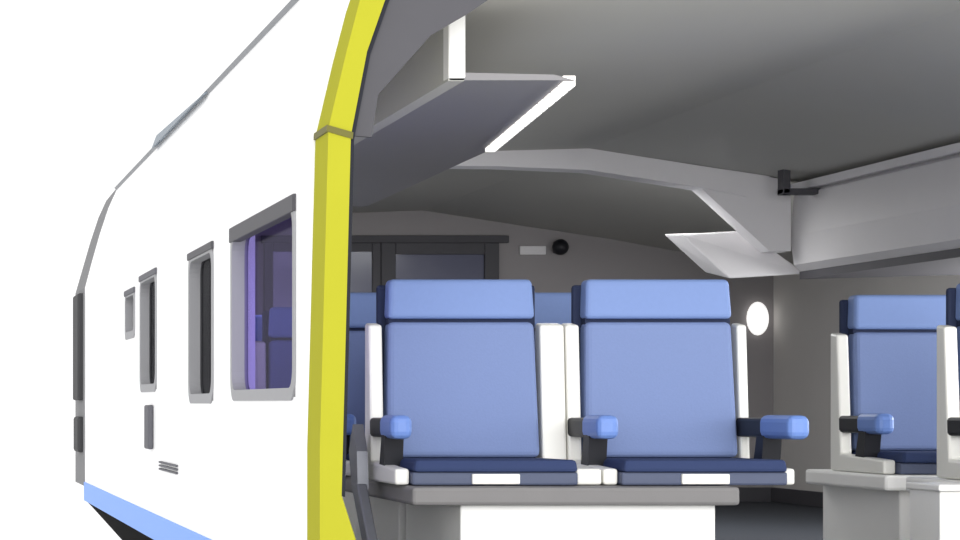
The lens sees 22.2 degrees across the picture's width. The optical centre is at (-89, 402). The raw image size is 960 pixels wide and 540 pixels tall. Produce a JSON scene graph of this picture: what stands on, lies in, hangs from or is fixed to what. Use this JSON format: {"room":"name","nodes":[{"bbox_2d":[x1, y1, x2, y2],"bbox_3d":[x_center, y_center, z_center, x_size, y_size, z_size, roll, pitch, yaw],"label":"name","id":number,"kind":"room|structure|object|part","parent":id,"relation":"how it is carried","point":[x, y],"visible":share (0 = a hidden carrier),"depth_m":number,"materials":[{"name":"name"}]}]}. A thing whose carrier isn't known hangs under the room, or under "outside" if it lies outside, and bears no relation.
{"room":"train carriage","nodes":[
{"label":"train carriage","id":0,"kind":"room"},
{"bbox_2d":[346,293,375,475],"bbox_3d":[2.094,-0.087,9.558,0.742,0.761,0.634,0,0,0],"label":"chair","id":1,"kind":"object","parent":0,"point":[362,305],"visible":0.07,"depth_m":9.75,"materials":[{"name":"blue fabric"}]},
{"bbox_3d":[1.763,0.147,9.623,0.074,0.185,0.286,0,0,0],"label":"armrest","id":2,"kind":"part","parent":1,"relation":"part of","materials":[{"name":"black plastic"}]},
{"bbox_3d":[2.075,-0.051,9.783,0.575,0.511,0.132,0,0,0],"label":"backrest","id":3,"kind":"part","parent":1,"relation":"part of","materials":[{"name":"blue fabric"}]},
{"bbox_2d":[255,211,773,486],"bbox_3d":[3.665,-0.338,15.950,4.570,2.035,0.100,0,0,0],"label":"wall","id":4,"kind":"structure","parent":0,"point":[587,257],"depth_m":15.90,"materials":[{"name":"grey plastic"}]},
{"bbox_2d":[264,243,380,310],"bbox_3d":[2.820,-0.460,15.880,0.800,1.280,0.040,0,0,0],"label":"window","id":5,"kind":"structure","parent":4,"relation":"in","point":[365,257],"depth_m":15.87,"materials":[{"name":"clear glass"}]},
{"bbox_3d":[2.820,-0.460,15.885,0.680,1.160,0.026,0,0,0],"label":"pane","id":6,"kind":"part","parent":5,"relation":"part of","materials":[{"name":"clear glass"}]},
{"bbox_2d":[261,236,508,242],"bbox_3d":[3.250,-1.125,15.880,1.700,0.050,0.040,0,0,0],"label":"trim","id":7,"kind":"structure","parent":4,"relation":"attached to","point":[264,239],"depth_m":15.86,"materials":[{"name":"black metal"}]},
{"bbox_2d":[381,243,498,284],"bbox_3d":[3.625,-0.210,15.850,0.810,1.780,0.100,0,0,0],"label":"door","id":8,"kind":"structure","parent":4,"relation":"in","point":[398,260],"depth_m":15.85,"materials":[{"name":"grey metal"}]},
{"bbox_3d":[3.625,-0.495,15.885,0.610,1.050,0.026,0,0,0],"label":"pane","id":9,"kind":"part","parent":8,"relation":"part of","materials":[{"name":"clear glass"}]},
{"bbox_2d":[519,246,545,254],"bbox_3d":[4.270,-1.050,15.890,0.180,0.060,0.017,0,0,0],"label":"wall plate","id":10,"kind":"object","parent":4,"relation":"attached to","point":[523,250],"visible":1,"depth_m":15.88,"materials":[{"name":"white plastic"}]},
{"bbox_2d":[552,239,568,254],"bbox_3d":[4.450,-1.070,15.850,0.110,0.110,0.110,0,0,0],"label":"dome camera","id":11,"kind":"object","parent":4,"relation":"attached to","point":[560,246],"visible":1,"depth_m":15.81,"materials":[{"name":"black plastic"}]},
{"bbox_2d":[737,487,770,501],"bbox_3d":[4.982,0.630,15.887,1.845,0.100,0.025,0,0,0],"label":"baseboard","id":12,"kind":"structure","parent":4,"relation":"attached to","point":[746,494],"depth_m":15.88,"materials":[{"name":"black plastic"}]},
{"bbox_2d":[747,302,768,334],"bbox_3d":[5.810,-0.580,15.870,0.150,0.230,0.090,0,0,0],"label":"wall lamp","id":13,"kind":"object","parent":4,"relation":"attached to","point":[757,314],"visible":1,"depth_m":15.84,"materials":[{"name":"white glass"}]},
{"bbox_2d":[352,0,959,264],"bbox_3d":[3.675,-1.147,11.530,4.550,0.455,8.940,0,0,0],"label":"ceiling","id":14,"kind":"structure","parent":0,"point":[811,89],"depth_m":9.63,"materials":[{"name":"grey plastic"}]},
{"bbox_2d":[353,16,574,206],"bbox_3d":[2.026,-1.118,9.643,0.668,0.224,4.715,0,0,0],"label":"luggage rack","id":15,"kind":"object","parent":14,"relation":"attached to","point":[432,117],"visible":0.8,"depth_m":8.20,"materials":[{"name":"metal"}]},
{"bbox_2d":[450,148,790,252],"bbox_3d":[3.045,-1.056,12.080,3.050,0.533,0.160,0,0,0],"label":"ceiling beam","id":16,"kind":"structure","parent":14,"relation":"attached to","point":[751,204],"depth_m":12.00,"materials":[{"name":"white plastic"}]},
{"bbox_2d":[715,502,822,539],"bbox_3d":[3.645,0.715,11.525,4.570,0.070,8.950,0,0,0],"label":"floor","id":17,"kind":"structure","parent":0,"point":[745,520],"depth_m":13.15,"materials":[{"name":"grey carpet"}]},
{"bbox_2d":[255,315,261,340],"bbox_3d":[2.039,-0.087,12.068,0.742,0.761,0.634,0,0,0],"label":"chair","id":18,"kind":"object","parent":17,"relation":"on","point":[258,318],"visible":0.02,"depth_m":12.28,"materials":[{"name":"blue fabric"}]},
{"bbox_2d":[255,307,291,388],"bbox_3d":[2.039,-0.087,11.028,0.742,0.761,0.634,0,0,0],"label":"chair","id":19,"kind":"object","parent":17,"relation":"on","point":[273,354],"visible":0.13,"depth_m":11.23,"materials":[{"name":"blue fabric"}]},
{"bbox_3d":[2.020,-0.051,11.253,0.575,0.511,0.132,0,0,0],"label":"backrest","id":20,"kind":"part","parent":19,"relation":"part of","materials":[{"name":"blue fabric"}]},
{"bbox_2d":[342,491,354,535],"bbox_3d":[2.075,0.487,11.090,0.650,0.385,0.940,0,0,0],"label":"plinth","id":21,"kind":"object","parent":17,"relation":"on","point":[349,502],"visible":0.02,"depth_m":10.67,"materials":[{"name":"white plastic"}]},
{"bbox_2d":[345,476,405,539],"bbox_3d":[2.330,0.487,9.615,1.150,0.385,0.950,0,0,0],"label":"plinth","id":22,"kind":"object","parent":17,"relation":"on","point":[389,516],"visible":0.02,"depth_m":9.38,"materials":[{"name":"white plastic"}]},
{"bbox_2d":[349,279,600,539],"bbox_3d":[2.060,0.101,8.518,0.810,1.138,0.634,0,0,0],"label":"chair","id":23,"kind":"object","parent":17,"relation":"on","point":[463,386],"visible":1,"depth_m":8.70,"materials":[{"name":"blue fabric"}]},
{"bbox_3d":[1.763,0.147,8.583,0.074,0.185,0.286,0,0,0],"label":"armrest","id":24,"kind":"part","parent":23,"relation":"part of","materials":[{"name":"black plastic"}]},
{"bbox_3d":[2.075,-0.051,8.743,0.575,0.511,0.132,0,0,0],"label":"backrest","id":25,"kind":"part","parent":23,"relation":"part of","materials":[{"name":"blue fabric"}]},
{"bbox_2d":[399,458,576,471],"bbox_3d":[2.075,0.224,8.464,0.581,0.044,0.526,0,0,0],"label":"cushion","id":26,"kind":"object","parent":23,"relation":"on","point":[407,464],"depth_m":8.20,"materials":[{"name":"fabric"}]},
{"bbox_3d":[2.075,0.270,8.508,0.590,0.047,0.585,0,0,0],"label":"seat","id":27,"kind":"part","parent":23,"relation":"part of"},
{"bbox_3d":[2.075,0.271,8.211,0.170,0.037,0.018,0,0,0],"label":"plate","id":28,"kind":"part","parent":23,"relation":"part of","materials":[{"name":"white plastic"}]},
{"bbox_2d":[535,293,570,324],"bbox_3d":[2.839,-0.087,9.558,0.742,0.761,0.634,0,0,0],"label":"chair","id":29,"kind":"object","parent":17,"relation":"on","point":[549,307],"visible":0.02,"depth_m":9.77,"materials":[{"name":"blue fabric"}]},
{"bbox_2d":[368,480,738,539],"bbox_3d":[2.330,0.487,8.575,1.150,0.385,0.950,0,0,0],"label":"plinth","id":30,"kind":"object","parent":17,"relation":"on","point":[433,512],"visible":0.77,"depth_m":8.15,"materials":[{"name":"white plastic"}]},
{"bbox_2d":[561,279,808,484],"bbox_3d":[2.826,-0.087,8.508,0.717,0.761,0.655,0,0,0],"label":"chair","id":31,"kind":"object","parent":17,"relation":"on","point":[656,385],"visible":0.91,"depth_m":8.70,"materials":[{"name":"blue fabric"}]},
{"bbox_3d":[2.508,0.147,8.583,0.074,0.185,0.286,0,0,0],"label":"armrest","id":32,"kind":"part","parent":31,"relation":"part of","materials":[{"name":"black plastic"}]},
{"bbox_3d":[2.820,-0.051,8.743,0.575,0.511,0.132,0,0,0],"label":"backrest","id":33,"kind":"part","parent":31,"relation":"part of","materials":[{"name":"blue fabric"}]},
{"bbox_2d":[603,458,786,471],"bbox_3d":[2.820,0.224,8.464,0.581,0.044,0.526,0,0,0],"label":"cushion","id":34,"kind":"object","parent":31,"relation":"on","point":[616,464],"depth_m":8.20,"materials":[{"name":"fabric"}]},
{"bbox_3d":[2.820,0.270,8.508,0.590,0.047,0.585,0,0,0],"label":"seat","id":35,"kind":"part","parent":31,"relation":"part of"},
{"bbox_3d":[2.820,0.271,8.211,0.170,0.037,0.018,0,0,0],"label":"plate","id":36,"kind":"part","parent":31,"relation":"part of","materials":[{"name":"white plastic"}]},
{"bbox_3d":[3.145,0.147,8.583,0.074,0.185,0.286,0,0,0],"label":"armrest","id":37,"kind":"part","parent":31,"relation":"part of","materials":[{"name":"black plastic"}]},
{"bbox_2d":[806,469,936,539],"bbox_3d":[4.390,0.487,9.875,0.820,0.385,0.850,0,0,0],"label":"plinth","id":38,"kind":"object","parent":17,"relation":"on","point":[856,505],"visible":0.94,"depth_m":9.80,"materials":[{"name":"white plastic"}]},
{"bbox_2d":[831,295,945,473],"bbox_3d":[4.364,-0.087,9.768,0.742,0.761,0.634,0,0,0],"label":"chair","id":39,"kind":"object","parent":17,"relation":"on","point":[884,349],"visible":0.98,"depth_m":9.96,"materials":[{"name":"blue fabric"}]},
{"bbox_3d":[4.033,0.147,9.833,0.074,0.185,0.286,0,0,0],"label":"armrest","id":40,"kind":"part","parent":39,"relation":"part of","materials":[{"name":"black plastic"}]},
{"bbox_3d":[4.345,-0.051,9.993,0.575,0.511,0.132,0,0,0],"label":"backrest","id":41,"kind":"part","parent":39,"relation":"part of","materials":[{"name":"blue fabric"}]},
{"bbox_2d":[853,451,936,462],"bbox_3d":[4.345,0.224,9.714,0.581,0.044,0.526,0,0,0],"label":"cushion","id":42,"kind":"object","parent":39,"relation":"on","point":[893,456],"depth_m":9.46,"materials":[{"name":"fabric"}]},
{"bbox_3d":[4.345,0.270,9.758,0.590,0.047,0.585,0,0,0],"label":"seat","id":43,"kind":"part","parent":39,"relation":"part of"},
{"bbox_2d":[906,482,959,539],"bbox_3d":[4.260,0.487,8.488,1.100,0.385,0.285,0,0,0],"label":"plinth","id":44,"kind":"object","parent":17,"relation":"on","point":[934,506],"visible":1,"depth_m":8.40,"materials":[{"name":"white plastic"}]},
{"bbox_2d":[906,477,959,492],"bbox_3d":[4.390,0.487,8.950,0.820,0.385,0.620,0,0,0],"label":"plinth","id":45,"kind":"object","parent":17,"relation":"on","point":[908,479],"visible":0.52,"depth_m":9.08,"materials":[{"name":"white plastic"}]},
{"bbox_2d":[937,283,959,479],"bbox_3d":[4.364,-0.087,8.728,0.742,0.761,0.634,0,0,0],"label":"chair","id":46,"kind":"object","parent":17,"relation":"on","point":[948,335],"visible":1,"depth_m":8.94,"materials":[{"name":"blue plastic"}]},
{"bbox_3d":[4.033,0.147,8.793,0.074,0.185,0.286,0,0,0],"label":"armrest","id":47,"kind":"part","parent":46,"relation":"part of","materials":[{"name":"black plastic"}]},
{"bbox_3d":[4.345,-0.051,8.953,0.575,0.511,0.132,0,0,0],"label":"backrest","id":48,"kind":"part","parent":46,"relation":"part of","materials":[{"name":"blue fabric"}]},
{"bbox_2d":[774,274,959,491],"bbox_3d":[5.950,-0.115,11.530,0.040,1.730,8.940,0,0,0],"label":"wall","id":49,"kind":"structure","parent":0,"point":[806,311],"depth_m":15.25,"materials":[{"name":"grey plastic"}]},
{"bbox_2d":[771,487,822,507],"bbox_3d":[5.918,0.630,11.600,0.025,0.100,8.600,0,0,0],"label":"baseboard","id":50,"kind":"structure","parent":49,"relation":"attached to","point":[779,495],"depth_m":15.40,"materials":[{"name":"black plastic"}]},
{"bbox_2d":[665,142,959,278],"bbox_3d":[5.007,-0.920,9.950,1.844,0.550,5.300,0,0,0],"label":"luggage rack","id":51,"kind":"object","parent":49,"relation":"attached to","point":[900,216],"visible":0.95,"depth_m":11.20,"materials":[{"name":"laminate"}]},
{"bbox_3d":[4.610,-1.123,9.700,0.100,0.055,4.800,0,0,0],"label":"rail","id":52,"kind":"part","parent":51,"relation":"part of","materials":[{"name":"grey metal"}]},
{"bbox_3d":[5.277,-0.695,9.675,1.295,0.100,4.750,0,0,0],"label":"trim","id":53,"kind":"part","parent":51,"relation":"part of","materials":[{"name":"grey metal"}]},
{"label":"outside","id":54,"kind":"structure","parent":0,"visible":0},
{"bbox_2d":[0,431,121,539],"bbox_3d":[0.000,1.830,64.000,120.000,0.300,152.000,0,0,0],"label":"ground","id":55,"kind":"structure","parent":54,"point":[41,498],"depth_m":42.88,"materials":[{"name":"white"}]},
{"bbox_2d":[73,0,349,539],"bbox_3d":[3.630,-0.195,12.415,4.850,3.750,10.370,0,0,0],"label":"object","id":56,"kind":"object","parent":55,"relation":"on","point":[175,438],"visible":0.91,"depth_m":10.08,"materials":[{"name":"white paint"}]},
{"bbox_3d":[1.259,-0.636,13.225,0.042,0.032,0.570,0,0,0],"label":"drip rail","id":57,"kind":"part","parent":56,"relation":"part of","materials":[{"name":"grey metal"}]},
{"bbox_3d":[1.259,-0.676,12.210,0.042,0.032,0.840,0,0,0],"label":"drip rail","id":58,"kind":"part","parent":56,"relation":"part of","materials":[{"name":"grey metal"}]},
{"bbox_3d":[1.235,0.125,12.050,0.030,0.230,0.200,0,0,0],"label":"grab handle","id":59,"kind":"part","parent":56,"relation":"part of","materials":[{"name":"grey metal"}]},
{"bbox_3d":[1.298,-0.375,12.210,0.008,0.570,0.780,0,0,0],"label":"pane","id":60,"kind":"part","parent":56,"relation":"part of","materials":[{"name":"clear glass"}]},
{"bbox_2d":[159,461,177,473],"bbox_3d":[1.244,0.313,11.225,0.012,0.044,0.750,0,0,0],"label":"vent","id":61,"kind":"object","parent":56,"relation":"attached to","point":[166,467],"depth_m":11.19,"materials":[{"name":"grey metal"}]},
{"bbox_3d":[1.259,-0.656,9.990,0.042,0.032,0.840,0,0,0],"label":"drip rail","id":62,"kind":"part","parent":56,"relation":"part of","materials":[{"name":"grey metal"}]},
{"bbox_3d":[1.298,-0.335,9.990,0.008,0.610,0.780,0,0,0],"label":"pane","id":63,"kind":"part","parent":56,"relation":"part of","materials":[{"name":"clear glass"}]},
{"bbox_3d":[1.259,-0.653,8.275,0.042,0.057,1.510,0,0,0],"label":"drip rail","id":64,"kind":"part","parent":56,"relation":"part of","materials":[{"name":"grey metal"}]},
{"bbox_2d":[307,0,486,539],"bbox_3d":[3.650,-0.655,7.111,4.828,2.810,0.230,0,0,0],"label":"frame","id":65,"kind":"object","parent":56,"relation":"attached to","point":[377,38],"visible":1,"depth_m":7.02,"materials":[{"name":"yellow paint"}]},
{"bbox_3d":[1.398,-0.042,7.113,0.324,1.583,0.226,0,0,0],"label":"post","id":66,"kind":"part","parent":65,"relation":"part of","materials":[{"name":"yellow metal"}]},
{"bbox_3d":[3.650,-1.395,7.045,4.640,1.170,0.020,0,0,0],"label":"closing panel","id":67,"kind":"part","parent":65,"relation":"part of","materials":[{"name":"grey plastic"}]}
]}

